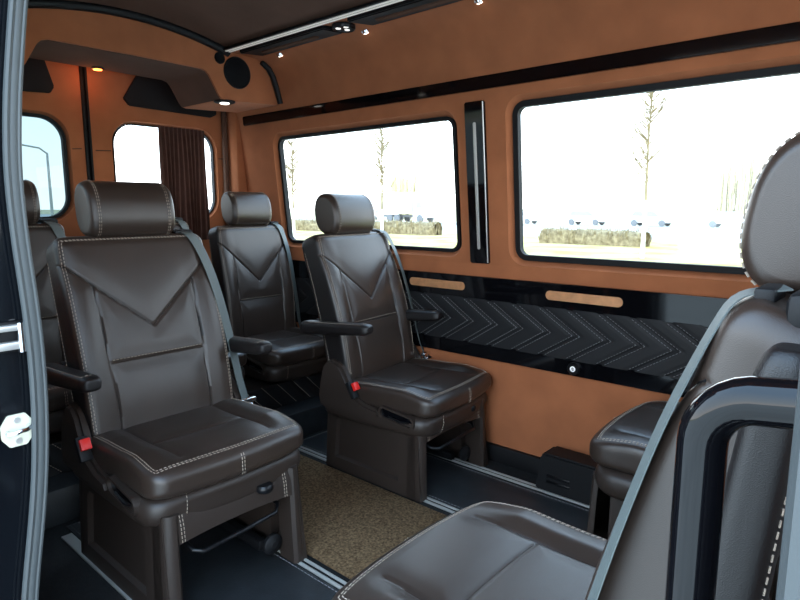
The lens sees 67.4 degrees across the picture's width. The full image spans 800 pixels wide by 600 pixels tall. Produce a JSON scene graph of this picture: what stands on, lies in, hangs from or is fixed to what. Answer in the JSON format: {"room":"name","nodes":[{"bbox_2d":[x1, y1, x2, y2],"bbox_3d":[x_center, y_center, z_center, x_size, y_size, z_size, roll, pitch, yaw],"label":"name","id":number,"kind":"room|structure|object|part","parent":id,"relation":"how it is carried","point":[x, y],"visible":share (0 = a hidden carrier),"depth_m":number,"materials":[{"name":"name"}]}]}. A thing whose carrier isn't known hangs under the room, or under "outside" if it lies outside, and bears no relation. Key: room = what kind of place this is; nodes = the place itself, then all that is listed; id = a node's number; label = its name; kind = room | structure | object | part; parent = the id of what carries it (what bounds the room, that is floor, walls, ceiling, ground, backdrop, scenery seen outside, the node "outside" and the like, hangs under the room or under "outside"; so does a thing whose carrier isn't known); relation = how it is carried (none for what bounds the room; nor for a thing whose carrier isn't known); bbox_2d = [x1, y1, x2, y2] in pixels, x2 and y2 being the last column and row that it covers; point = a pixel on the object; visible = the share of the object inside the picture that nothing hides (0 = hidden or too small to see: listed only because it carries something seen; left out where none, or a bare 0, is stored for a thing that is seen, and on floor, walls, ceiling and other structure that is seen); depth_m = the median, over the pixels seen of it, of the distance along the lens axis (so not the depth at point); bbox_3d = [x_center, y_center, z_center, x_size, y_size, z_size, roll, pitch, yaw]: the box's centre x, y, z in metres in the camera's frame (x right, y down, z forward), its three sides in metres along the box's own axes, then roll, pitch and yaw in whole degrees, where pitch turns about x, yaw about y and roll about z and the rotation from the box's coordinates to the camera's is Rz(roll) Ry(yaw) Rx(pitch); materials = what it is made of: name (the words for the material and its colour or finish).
{"room":"vehicle interior","nodes":[
{"label":"vehicle interior","id":0,"kind":"room"},
{"bbox_2d":[68,0,375,46],"bbox_3d":[0.019,-1.105,1.620,4.410,0.103,1.004,8,12,41],"label":"ceiling","id":1,"kind":"structure","parent":0,"point":[227,23],"depth_m":2.62,"materials":[{"name":"brown fabric"}]},
{"bbox_2d":[24,0,282,112],"bbox_3d":[-1.353,-1.149,2.837,0.432,0.338,1.665,8,12,41],"label":"console","id":2,"kind":"object","parent":1,"relation":"attached to","point":[200,75],"visible":0.74,"depth_m":2.84,"materials":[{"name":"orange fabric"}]},
{"bbox_2d":[91,67,103,70],"bbox_3d":[-1.493,-1.140,2.962,0.056,0.010,0.056,8,12,41],"label":"spot lamp","id":3,"kind":"object","parent":2,"relation":"on","point":[94,68],"depth_m":2.95,"materials":[{"name":"yellow"}]},
{"bbox_3d":[-1.206,-1.242,2.691,0.040,0.110,1.010,8,12,41],"label":"edge trim","id":4,"kind":"part","parent":2,"relation":"part of","materials":[{"name":"black plastic"}]},
{"bbox_2d":[214,99,234,104],"bbox_3d":[-0.918,-1.036,3.141,0.109,0.010,0.109,-5,10,-29],"label":"spot lamp","id":5,"kind":"object","parent":2,"relation":"attached to","point":[219,101],"depth_m":3.12,"materials":[{"name":"white"}]},
{"bbox_3d":[-0.702,-1.187,3.279,0.034,0.216,0.139,8,12,41],"label":"corner trim","id":6,"kind":"part","parent":2,"relation":"part of","materials":[{"name":"black plastic"}]},
{"bbox_2d":[223,0,404,51],"bbox_3d":[0.454,-1.088,1.885,3.550,0.015,0.052,8,12,41],"label":"ceiling light strip","id":7,"kind":"object","parent":1,"relation":"attached to","point":[376,4],"visible":1,"depth_m":2.59,"materials":[{"name":"brushed aluminium"},{"name":"white light diffuser"},{"name":"black plastic"}]},
{"bbox_2d":[39,428,588,599],"bbox_3d":[-0.016,0.900,1.918,4.510,0.060,2.000,8,12,41],"label":"floor","id":8,"kind":"structure","parent":0,"point":[64,574],"depth_m":1.95,"materials":[{"name":"dark vinyl"},{"name":"brown carpet"},{"name":"metal"}]},
{"bbox_2d":[22,58,86,236],"bbox_3d":[-1.953,-0.277,2.861,0.054,1.980,0.925,8,12,41],"label":"door","id":9,"kind":"structure","parent":8,"relation":"on","point":[63,105],"depth_m":3.03,"materials":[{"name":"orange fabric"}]},
{"bbox_3d":[-1.929,-1.077,2.737,0.016,0.240,0.634,8,12,41],"label":"felt panel","id":10,"kind":"part","parent":9,"relation":"part of","materials":[{"name":"black fabric"}]},
{"bbox_2d":[22,112,70,218],"bbox_3d":[-1.929,-0.641,2.862,0.028,0.520,0.640,8,12,41],"label":"window","id":11,"kind":"structure","parent":9,"relation":"attached to","point":[44,147],"depth_m":3.03,"materials":[{"name":"clear glass"}]},
{"bbox_2d":[79,66,94,180],"bbox_3d":[-1.637,-0.331,3.215,0.041,1.980,0.038,8,12,41],"label":"door frame","id":12,"kind":"structure","parent":9,"relation":"attached to","point":[82,70],"depth_m":3.12,"materials":[{"name":"black rubber"}]},
{"bbox_2d":[61,533,131,599],"bbox_3d":[-0.134,0.974,1.212,2.790,0.008,0.036,8,12,41],"label":"rail","id":13,"kind":"object","parent":8,"relation":"on","point":[70,539],"visible":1,"depth_m":1.99,"materials":[{"name":"grey metal"}]},
{"bbox_2d":[44,396,327,529],"bbox_3d":[-1.226,0.633,2.997,1.060,0.140,1.830,8,12,41],"label":"platform","id":14,"kind":"object","parent":8,"relation":"on","point":[63,498],"depth_m":2.24,"materials":[{"name":"plastic"}]},
{"bbox_2d":[48,372,321,477],"bbox_3d":[-1.117,0.516,2.871,0.514,0.130,1.736,8,12,41],"label":"bench base","id":15,"kind":"object","parent":14,"relation":"on","point":[271,395],"visible":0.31,"depth_m":3.04,"materials":[{"name":"black leather"}]},
{"bbox_2d":[23,179,72,433],"bbox_3d":[-1.473,0.001,2.392,0.628,0.968,0.550,8,12,41],"label":"passenger seat","id":16,"kind":"object","parent":15,"relation":"on","point":[42,232],"visible":0.2,"depth_m":2.54,"materials":[{"name":"black leather"}]},
{"bbox_3d":[-1.621,0.011,2.518,0.201,0.658,0.451,8,12,41],"label":"backrest","id":17,"kind":"part","parent":16,"relation":"part of","materials":[{"name":"brown leather"}]},
{"bbox_2d":[47,384,72,412],"bbox_3d":[-1.441,0.340,2.409,0.528,0.109,0.466,8,12,41],"label":"cushion","id":18,"kind":"object","parent":16,"relation":"on","point":[59,398],"depth_m":2.23,"materials":[{"name":"brown leather"}]},
{"bbox_2d":[174,217,246,384],"bbox_3d":[-1.081,-0.066,2.832,0.628,0.968,0.550,8,12,41],"label":"passenger seat","id":19,"kind":"object","parent":15,"relation":"on","point":[179,223],"visible":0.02,"depth_m":2.86,"materials":[{"name":"black leather"}]},
{"bbox_3d":[-1.229,-0.057,2.958,0.201,0.658,0.451,8,12,41],"label":"backrest","id":20,"kind":"part","parent":19,"relation":"part of","materials":[{"name":"grey fabric"}]},
{"bbox_2d":[228,352,246,369],"bbox_3d":[-1.049,0.272,2.848,0.528,0.109,0.466,8,12,41],"label":"cushion","id":21,"kind":"object","parent":19,"relation":"on","point":[242,357],"depth_m":2.82,"materials":[{"name":"grey fabric"}]},
{"bbox_2d":[208,191,326,381],"bbox_3d":[-0.675,-0.099,3.247,0.628,0.968,0.550,8,12,41],"label":"passenger seat","id":22,"kind":"object","parent":15,"relation":"on","point":[252,263],"visible":0.87,"depth_m":3.26,"materials":[{"name":"brown leather"}]},
{"bbox_3d":[-0.823,-0.090,3.373,0.201,0.658,0.451,8,12,41],"label":"backrest","id":23,"kind":"part","parent":22,"relation":"part of","materials":[{"name":"brown leather"}]},
{"bbox_3d":[-0.735,0.333,3.041,0.170,0.072,0.023,8,12,41],"label":"recline handle","id":24,"kind":"part","parent":22,"relation":"part of","materials":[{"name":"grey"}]},
{"bbox_2d":[246,328,325,365],"bbox_3d":[-0.643,0.239,3.263,0.528,0.109,0.466,8,12,41],"label":"cushion","id":25,"kind":"object","parent":22,"relation":"on","point":[290,347],"depth_m":3.09,"materials":[{"name":"brown leather"}]},
{"bbox_2d":[66,521,338,599],"bbox_3d":[-0.086,0.935,1.468,2.660,0.007,0.406,8,12,41],"label":"floor mat","id":26,"kind":"object","parent":8,"relation":"on","point":[234,569],"visible":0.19,"depth_m":1.89,"materials":[{"name":"plastic"}]},
{"bbox_2d":[46,180,306,599],"bbox_3d":[-0.722,0.235,1.940,0.724,1.234,0.644,8,12,41],"label":"passenger seat","id":27,"kind":"object","parent":26,"relation":"on","point":[163,445],"visible":0.98,"depth_m":1.90,"materials":[{"name":"brown leather"}]},
{"bbox_3d":[-0.986,0.235,1.781,0.370,0.079,0.060,8,12,41],"label":"armrest","id":28,"kind":"part","parent":27,"relation":"part of","materials":[{"name":"black leather"}]},
{"bbox_3d":[-0.763,0.551,1.649,0.101,0.020,0.010,8,12,41],"label":"lever","id":29,"kind":"part","parent":27,"relation":"part of","materials":[{"name":"black plastic"}]},
{"bbox_3d":[-0.764,0.539,1.662,0.170,0.073,0.026,8,12,41],"label":"recline handle","id":30,"kind":"part","parent":27,"relation":"part of","materials":[{"name":"grey plastic"}]},
{"bbox_3d":[-0.827,0.715,1.816,0.595,0.325,0.058,8,12,41],"label":"panel","id":31,"kind":"part","parent":27,"relation":"part of","materials":[{"name":"grey"}]},
{"bbox_3d":[-0.868,0.109,2.051,0.280,0.660,0.512,8,12,41],"label":"backrest","id":32,"kind":"part","parent":27,"relation":"part of","materials":[{"name":"brown leather"}]},
{"bbox_2d":[91,399,302,499],"bbox_3d":[-0.651,0.441,1.908,0.528,0.111,0.530,8,12,41],"label":"cushion","id":33,"kind":"object","parent":27,"relation":"on","point":[194,449],"depth_m":1.77,"materials":[{"name":"brown leather"}]},
{"bbox_3d":[-0.493,0.605,1.787,0.056,0.086,0.384,8,12,41],"label":"rail","id":34,"kind":"part","parent":27,"relation":"part of","materials":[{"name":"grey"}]},
{"bbox_3d":[-0.600,0.169,2.215,0.370,0.079,0.060,8,12,41],"label":"armrest","id":35,"kind":"part","parent":27,"relation":"part of","materials":[{"name":"black leather"}]},
{"bbox_3d":[-0.414,0.576,1.832,0.054,0.030,0.054,8,12,41],"label":"knob","id":36,"kind":"part","parent":27,"relation":"part of","materials":[{"name":"black plastic"}]},
{"bbox_3d":[-0.547,0.666,2.130,0.595,0.325,0.058,8,12,41],"label":"panel","id":37,"kind":"part","parent":27,"relation":"part of","materials":[{"name":"brown"}]},
{"bbox_2d":[332,131,799,599],"bbox_3d":[0.289,0.379,1.005,0.791,1.234,0.675,8,12,41],"label":"passenger seat","id":38,"kind":"object","parent":26,"relation":"on","point":[487,550],"visible":0.82,"depth_m":0.66,"materials":[{"name":"black leather"}]},
{"bbox_2d":[332,502,606,599],"bbox_3d":[0.209,0.561,1.120,0.528,0.111,0.530,8,12,41],"label":"cushion","id":39,"kind":"object","parent":38,"relation":"on","point":[481,550],"depth_m":1.17,"materials":[{"name":"brown leather"}]},
{"bbox_3d":[0.463,0.293,0.852,0.280,0.660,0.512,8,12,41],"label":"backrest","id":40,"kind":"part","parent":38,"relation":"part of","materials":[{"name":"brown leather"}]},
{"bbox_3d":[0.326,0.221,0.570,0.079,0.370,0.060,10,13,40],"label":"armrest","id":41,"kind":"part","parent":38,"relation":"part of","materials":[{"name":"black leather"}]},
{"bbox_2d":[232,518,346,589],"bbox_3d":[0.137,0.918,1.569,2.860,0.009,0.033,8,12,41],"label":"rail","id":42,"kind":"object","parent":8,"relation":"on","point":[307,564],"visible":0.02,"depth_m":1.90,"materials":[{"name":"brushed aluminium"},{"name":"black rubber"}]},
{"bbox_2d":[298,454,446,579],"bbox_3d":[0.202,0.867,1.896,2.460,0.012,0.506,8,12,41],"label":"carpet","id":43,"kind":"object","parent":8,"relation":"on","point":[349,522],"visible":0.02,"depth_m":2.22,"materials":[{"name":"brown carpet"}]},
{"bbox_2d":[298,446,458,512],"bbox_3d":[0.533,0.850,2.012,2.860,0.009,0.033,8,12,41],"label":"rail","id":44,"kind":"object","parent":8,"relation":"on","point":[438,504],"visible":0.02,"depth_m":2.37,"materials":[{"name":"brushed aluminium"},{"name":"black rubber"}]},
{"bbox_2d":[587,401,779,599],"bbox_3d":[0.990,0.262,1.766,0.740,1.234,0.638,8,12,41],"label":"passenger seat","id":45,"kind":"object","parent":44,"relation":"on","point":[618,448],"visible":0.12,"depth_m":1.82,"materials":[{"name":"black leather"}]},
{"bbox_2d":[589,401,679,474],"bbox_3d":[0.921,0.447,1.864,0.528,0.111,0.530,8,12,41],"label":"cushion","id":46,"kind":"object","parent":45,"relation":"on","point":[618,448],"depth_m":1.81,"materials":[{"name":"brown leather"}]},
{"bbox_3d":[0.817,0.729,1.719,0.595,0.325,0.058,8,12,41],"label":"panel","id":47,"kind":"part","parent":45,"relation":"part of","materials":[{"name":"grey"}]},
{"bbox_2d":[301,431,588,531],"bbox_3d":[0.656,0.830,2.151,2.860,0.007,0.328,8,12,41],"label":"floor mat","id":48,"kind":"object","parent":8,"relation":"on","point":[459,487],"visible":0.3,"depth_m":2.45,"materials":[{"name":"plastic"}]},
{"bbox_2d":[300,193,490,502],"bbox_3d":[-0.006,0.138,2.659,0.764,1.210,0.689,6,11,35],"label":"passenger seat","id":49,"kind":"object","parent":48,"relation":"on","point":[387,406],"visible":1,"depth_m":2.57,"materials":[{"name":"black leather"}]},
{"bbox_3d":[-0.266,0.120,2.473,0.370,0.078,0.060,6,11,35],"label":"armrest","id":50,"kind":"part","parent":49,"relation":"part of","materials":[{"name":"black leather"}]},
{"bbox_3d":[-0.179,0.016,2.757,0.280,0.647,0.512,6,11,35],"label":"backrest","id":51,"kind":"part","parent":49,"relation":"part of","materials":[{"name":"brown leather"}]},
{"bbox_3d":[-0.107,0.608,2.530,0.553,0.318,0.058,8,12,41],"label":"panel","id":52,"kind":"part","parent":49,"relation":"part of","materials":[{"name":"grey"}]},
{"bbox_3d":[-0.011,0.463,2.371,0.170,0.071,0.026,6,11,35],"label":"recline handle","id":53,"kind":"part","parent":49,"relation":"part of","materials":[{"name":"grey plastic"}]},
{"bbox_3d":[-0.008,0.475,2.359,0.101,0.019,0.010,6,11,35],"label":"lever","id":54,"kind":"part","parent":49,"relation":"part of","materials":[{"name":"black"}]},
{"bbox_2d":[352,358,490,417],"bbox_3d":[0.075,0.364,2.628,0.528,0.109,0.530,6,11,35],"label":"cushion","id":55,"kind":"object","parent":49,"relation":"on","point":[394,387],"depth_m":2.47,"materials":[{"name":"brown leather"}]},
{"bbox_3d":[0.040,0.076,2.903,0.370,0.078,0.060,6,11,35],"label":"armrest","id":56,"kind":"part","parent":49,"relation":"part of","materials":[{"name":"black leather"}]},
{"bbox_3d":[0.213,0.499,2.513,0.052,0.084,0.384,8,12,41],"label":"rail","id":57,"kind":"part","parent":49,"relation":"part of","materials":[{"name":"grey"}]},
{"bbox_3d":[0.173,0.560,2.844,0.553,0.318,0.058,8,12,41],"label":"panel","id":58,"kind":"part","parent":49,"relation":"part of","materials":[{"name":"grey"}]},
{"bbox_2d":[426,452,589,507],"bbox_3d":[0.785,0.807,2.296,2.860,0.009,0.033,8,12,41],"label":"rail","id":59,"kind":"object","parent":8,"relation":"on","point":[456,460],"visible":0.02,"depth_m":2.56,"materials":[{"name":"grey metal"}]},
{"bbox_2d":[536,446,597,504],"bbox_3d":[0.691,0.708,2.428,0.264,0.165,0.115,8,12,41],"label":"heater cover","id":60,"kind":"object","parent":8,"relation":"on","point":[567,473],"visible":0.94,"depth_m":2.39,"materials":[{"name":"black plastic"}]},
{"bbox_2d":[776,369,799,599],"bbox_3d":[0.209,0.564,0.360,0.040,1.075,0.046,8,12,41],"label":"trim","id":61,"kind":"structure","parent":8,"relation":"on","point":[788,583],"depth_m":0.29,"materials":[{"name":"grey rubber"}]},
{"bbox_2d":[290,209,740,226],"bbox_3d":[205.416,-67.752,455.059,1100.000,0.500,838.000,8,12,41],"label":"field","id":62,"kind":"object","parent":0,"point":[684,217],"visible":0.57,"depth_m":141.65,"materials":[{"name":"white"}]},
{"bbox_2d":[375,210,398,219],"bbox_3d":[-2.142,-12.609,88.964,4.286,1.459,1.800,8,12,41],"label":"parked car","id":63,"kind":"object","parent":62,"relation":"on","point":[377,212],"visible":0.33,"depth_m":88.77,"materials":[{"name":"silver metal"}]},
{"bbox_2d":[388,166,424,217],"bbox_3d":[1.090,-18.691,104.026,7.214,8.930,2.311,8,12,41],"label":"bush","id":64,"kind":"object","parent":62,"relation":"on","point":[401,185],"visible":0.39,"depth_m":103.30,"materials":[{"name":"white plant"}]},
{"bbox_2d":[711,142,772,224],"bbox_3d":[36.007,-12.150,63.165,5.256,8.386,2.340,8,12,41],"label":"bush","id":65,"kind":"object","parent":62,"relation":"on","point":[740,189],"visible":0.69,"depth_m":63.01,"materials":[{"name":"white plant"}]},
{"bbox_2d":[232,0,799,121],"bbox_3d":[0.469,-1.004,2.152,4.410,0.303,0.365,8,12,41],"label":"wall","id":66,"kind":"structure","parent":0,"point":[464,39],"depth_m":2.39,"materials":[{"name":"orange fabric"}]},
{"bbox_2d":[240,25,341,55],"bbox_3d":[-0.535,-1.238,2.883,0.657,0.030,0.110,8,12,41],"label":"panel","id":67,"kind":"object","parent":66,"relation":"attached to","point":[323,31],"visible":0.95,"depth_m":2.83,"materials":[{"name":"black plastic"}]},
{"bbox_2d":[332,22,355,32],"bbox_3d":[-0.247,-1.199,2.639,0.104,0.021,0.104,8,12,41],"label":"ceiling lamp","id":68,"kind":"object","parent":66,"relation":"attached to","point":[341,27],"visible":1,"depth_m":2.62,"materials":[{"name":"black"}]},
{"bbox_2d":[347,0,462,25],"bbox_3d":[0.193,-1.141,2.249,1.017,0.030,0.110,8,12,41],"label":"panel","id":69,"kind":"object","parent":66,"relation":"attached to","point":[401,9],"visible":0.98,"depth_m":2.40,"materials":[{"name":"black plastic"}]},
{"bbox_2d":[473,0,482,3],"bbox_3d":[0.302,-1.149,2.298,0.040,0.030,0.040,8,12,41],"label":"spotlight","id":70,"kind":"object","parent":66,"relation":"attached to","point":[475,1],"visible":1,"depth_m":2.29,"materials":[{"name":"silver metal"}]},
{"bbox_2d":[292,230,742,266],"bbox_3d":[-1.455,-2.358,28.576,200.000,0.500,27.000,8,12,41],"label":"lawn","id":71,"kind":"structure","parent":0,"point":[687,252],"depth_m":26.23,"materials":[{"name":"green plant"}]},
{"bbox_2d":[284,139,306,238],"bbox_3d":[-6.092,-6.444,33.545,1.870,6.172,1.519,8,12,41],"label":"bare tree","id":72,"kind":"object","parent":71,"relation":"on","point":[294,151],"visible":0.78,"depth_m":33.29,"materials":[{"name":"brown plant"}]},
{"bbox_2d":[291,218,442,235],"bbox_3d":[-3.875,-5.532,44.379,17.368,1.015,1.247,8,12,41],"label":"hedge","id":73,"kind":"object","parent":71,"relation":"on","point":[391,227],"visible":0.47,"depth_m":40.49,"materials":[{"name":"green plant"}]},
{"bbox_2d":[367,128,398,229],"bbox_3d":[-0.899,-5.617,28.960,1.722,5.926,1.533,-5,10,-27],"label":"bare tree","id":74,"kind":"object","parent":71,"relation":"on","point":[382,141],"visible":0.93,"depth_m":28.82,"materials":[{"name":"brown plant"}]},
{"bbox_2d":[535,226,652,246],"bbox_3d":[9.319,-3.095,29.014,5.539,0.858,1.230,8,12,41],"label":"hedge","id":75,"kind":"object","parent":71,"relation":"on","point":[626,238],"visible":0.94,"depth_m":28.59,"materials":[{"name":"green plant"}]},
{"bbox_2d":[618,91,678,257],"bbox_3d":[8.514,-4.935,20.775,2.177,7.059,1.739,8,12,41],"label":"bare tree","id":76,"kind":"object","parent":71,"relation":"on","point":[650,110],"visible":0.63,"depth_m":20.67,"materials":[{"name":"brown plant"}]},
{"bbox_2d":[239,41,799,456],"bbox_3d":[0.614,-0.083,2.459,4.410,1.722,0.122,8,12,41],"label":"wall","id":77,"kind":"structure","parent":0,"point":[532,411],"depth_m":2.55,"materials":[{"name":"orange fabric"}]},
{"bbox_2d":[86,67,225,262],"bbox_3d":[-1.315,-0.387,3.577,0.054,1.980,0.945,8,12,41],"label":"door","id":78,"kind":"structure","parent":77,"relation":"in","point":[109,111],"depth_m":3.29,"materials":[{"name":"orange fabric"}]},
{"bbox_2d":[112,124,215,213],"bbox_3d":[-1.361,-0.739,3.500,0.028,0.520,0.610,8,12,41],"label":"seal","id":79,"kind":"structure","parent":78,"relation":"attached to","point":[120,127],"depth_m":3.69,"materials":[{"name":"black rubber"}]},
{"bbox_3d":[-1.307,-1.189,3.434,0.016,0.230,0.563,8,12,41],"label":"felt panel","id":80,"kind":"part","parent":78,"relation":"part of","materials":[{"name":"black fabric"}]},
{"bbox_2d":[158,126,209,239],"bbox_3d":[-1.258,-0.673,3.516,0.024,0.645,0.295,8,12,41],"label":"curtain","id":81,"kind":"object","parent":78,"relation":"hanging from","point":[181,150],"visible":0.81,"depth_m":3.52,"materials":[{"name":"brown fabric"}]},
{"bbox_2d":[221,111,229,225],"bbox_3d":[-1.080,-0.399,3.787,0.030,1.900,0.028,8,12,41],"label":"door frame","id":82,"kind":"structure","parent":77,"relation":"attached to","point":[223,114],"depth_m":3.70,"materials":[{"name":"brown fabric"}]},
{"bbox_2d":[226,112,246,191],"bbox_3d":[-1.011,-0.412,3.811,0.120,1.930,0.090,8,12,41],"label":"trim","id":83,"kind":"structure","parent":77,"relation":"attached to","point":[237,178],"depth_m":3.69,"materials":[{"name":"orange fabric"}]},
{"bbox_2d":[278,116,461,251],"bbox_3d":[-0.207,-0.582,3.138,1.272,0.610,0.089,8,12,41],"label":"window","id":84,"kind":"structure","parent":77,"relation":"in","point":[452,121],"depth_m":2.95,"materials":[{"name":"black rubber"}]},
{"bbox_2d":[464,100,489,263],"bbox_3d":[0.336,-0.502,2.613,0.101,0.690,0.090,8,12,41],"label":"panel","id":85,"kind":"object","parent":77,"relation":"attached to","point":[475,114],"visible":1,"depth_m":2.60,"materials":[{"name":"black paint"}]},
{"bbox_2d":[486,441,539,474],"bbox_3d":[0.622,0.725,2.593,4.410,0.080,0.024,8,12,41],"label":"baseboard","id":86,"kind":"structure","parent":77,"relation":"attached to","point":[523,461],"depth_m":2.68,"materials":[{"name":"black plastic"}]},
{"bbox_2d":[292,260,740,396],"bbox_3d":[0.629,0.115,2.477,4.170,0.371,0.040,8,12,41],"label":"wall panel","id":87,"kind":"object","parent":77,"relation":"attached to","point":[645,340],"visible":0.58,"depth_m":2.44,"materials":[{"name":"black leather"}]},
{"bbox_2d":[242,21,799,125],"bbox_3d":[0.644,-0.862,2.230,4.220,0.052,0.024,8,12,41],"label":"trim","id":88,"kind":"structure","parent":77,"relation":"attached to","point":[789,32],"depth_m":2.24,"materials":[{"name":"black paint"}]},
{"bbox_2d":[512,64,799,274],"bbox_3d":[1.065,-0.415,2.030,1.538,0.650,0.093,8,12,41],"label":"window","id":89,"kind":"structure","parent":77,"relation":"in","point":[794,69],"depth_m":2.23,"materials":[{"name":"black rubber"}]},
{"bbox_2d":[297,219,741,242],"bbox_3d":[-5.786,-8.491,68.574,420.000,0.500,28.000,8,12,41],"label":"road","id":90,"kind":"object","parent":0,"point":[720,236],"depth_m":43.36,"materials":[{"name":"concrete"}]},
{"bbox_2d":[380,192,435,221],"bbox_3d":[0.951,-11.663,75.566,7.338,3.650,2.400,8,12,41],"label":"box truck","id":91,"kind":"object","parent":90,"relation":"on","point":[407,203],"visible":0.85,"depth_m":74.28,"materials":[{"name":"white paint"}]},
{"bbox_2d":[295,219,741,232],"bbox_3d":[8.816,-4.713,40.009,110.000,0.690,0.125,8,12,41],"label":"guard rail","id":92,"kind":"object","parent":90,"relation":"on","point":[543,225],"visible":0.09,"depth_m":35.53,"materials":[{"name":"silver metal"}]},
{"bbox_2d":[523,211,540,223],"bbox_3d":[13.551,-9.301,67.394,4.286,1.459,1.800,8,12,41],"label":"parked car","id":93,"kind":"object","parent":90,"relation":"on","point":[527,217],"visible":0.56,"depth_m":66.08,"materials":[{"name":"silver metal"}]},
{"bbox_2d":[564,211,609,224],"bbox_3d":[19.403,-8.520,62.298,4.286,1.459,1.800,8,12,41],"label":"parked car","id":94,"kind":"object","parent":90,"relation":"on","point":[577,217],"visible":0.99,"depth_m":61.77,"materials":[{"name":"silver metal"}]},
{"bbox_2d":[626,211,676,226],"bbox_3d":[24.280,-7.869,58.051,4.286,1.459,1.800,8,12,41],"label":"parked car","id":95,"kind":"object","parent":90,"relation":"on","point":[636,218],"visible":0.97,"depth_m":57.41,"materials":[{"name":"silver metal"}]},
{"bbox_2d":[703,211,743,227],"bbox_3d":[29.533,-7.167,53.477,4.286,1.459,1.800,8,12,41],"label":"parked car","id":96,"kind":"object","parent":90,"relation":"on","point":[716,218],"visible":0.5,"depth_m":53.24,"materials":[{"name":"silver metal"}]},
{"bbox_3d":[-1.584,-0.013,2.005,1.720,1.722,0.122,8,12,41],"label":"wall","id":97,"kind":"structure","parent":0,"visible":0},
{"bbox_2d":[0,320,25,353],"bbox_3d":[-0.790,0.077,1.191,0.029,0.062,0.085,8,12,41],"label":"door latch","id":98,"kind":"object","parent":97,"relation":"in","point":[12,334],"depth_m":1.20,"materials":[{"name":"silver metal"}]},
{"bbox_2d":[0,412,30,447],"bbox_3d":[-0.781,0.270,1.231,0.029,0.068,0.060,8,12,41],"label":"door latch","id":99,"kind":"object","parent":97,"relation":"in","point":[15,430],"depth_m":1.23,"materials":[{"name":"white metal"}]},
{"bbox_2d":[0,0,31,599],"bbox_3d":[-0.944,0.238,1.252,0.315,2.350,0.456,8,12,41],"label":"door frame","id":100,"kind":"structure","parent":97,"relation":"attached to","point":[15,462],"depth_m":1.24,"materials":[{"name":"black paint"}]},
{"bbox_2d":[2,0,48,599],"bbox_3d":[-0.748,0.062,1.234,0.031,1.905,0.203,8,12,41],"label":"seal","id":101,"kind":"object","parent":97,"relation":"attached to","point":[17,10],"visible":1,"depth_m":1.20,"materials":[{"name":"grey rubber"}]},
{"bbox_3d":[0.721,0.300,-0.044,0.950,1.720,0.050,8,12,41],"label":"wall","id":102,"kind":"structure","parent":0,"visible":0},
{"bbox_2d":[665,376,797,599],"bbox_3d":[0.269,0.359,0.426,0.175,0.642,0.053,8,12,41],"label":"handle","id":103,"kind":"object","parent":102,"relation":"attached to","point":[706,428],"visible":0.98,"depth_m":0.43,"materials":[{"name":"black paint"}]}
]}

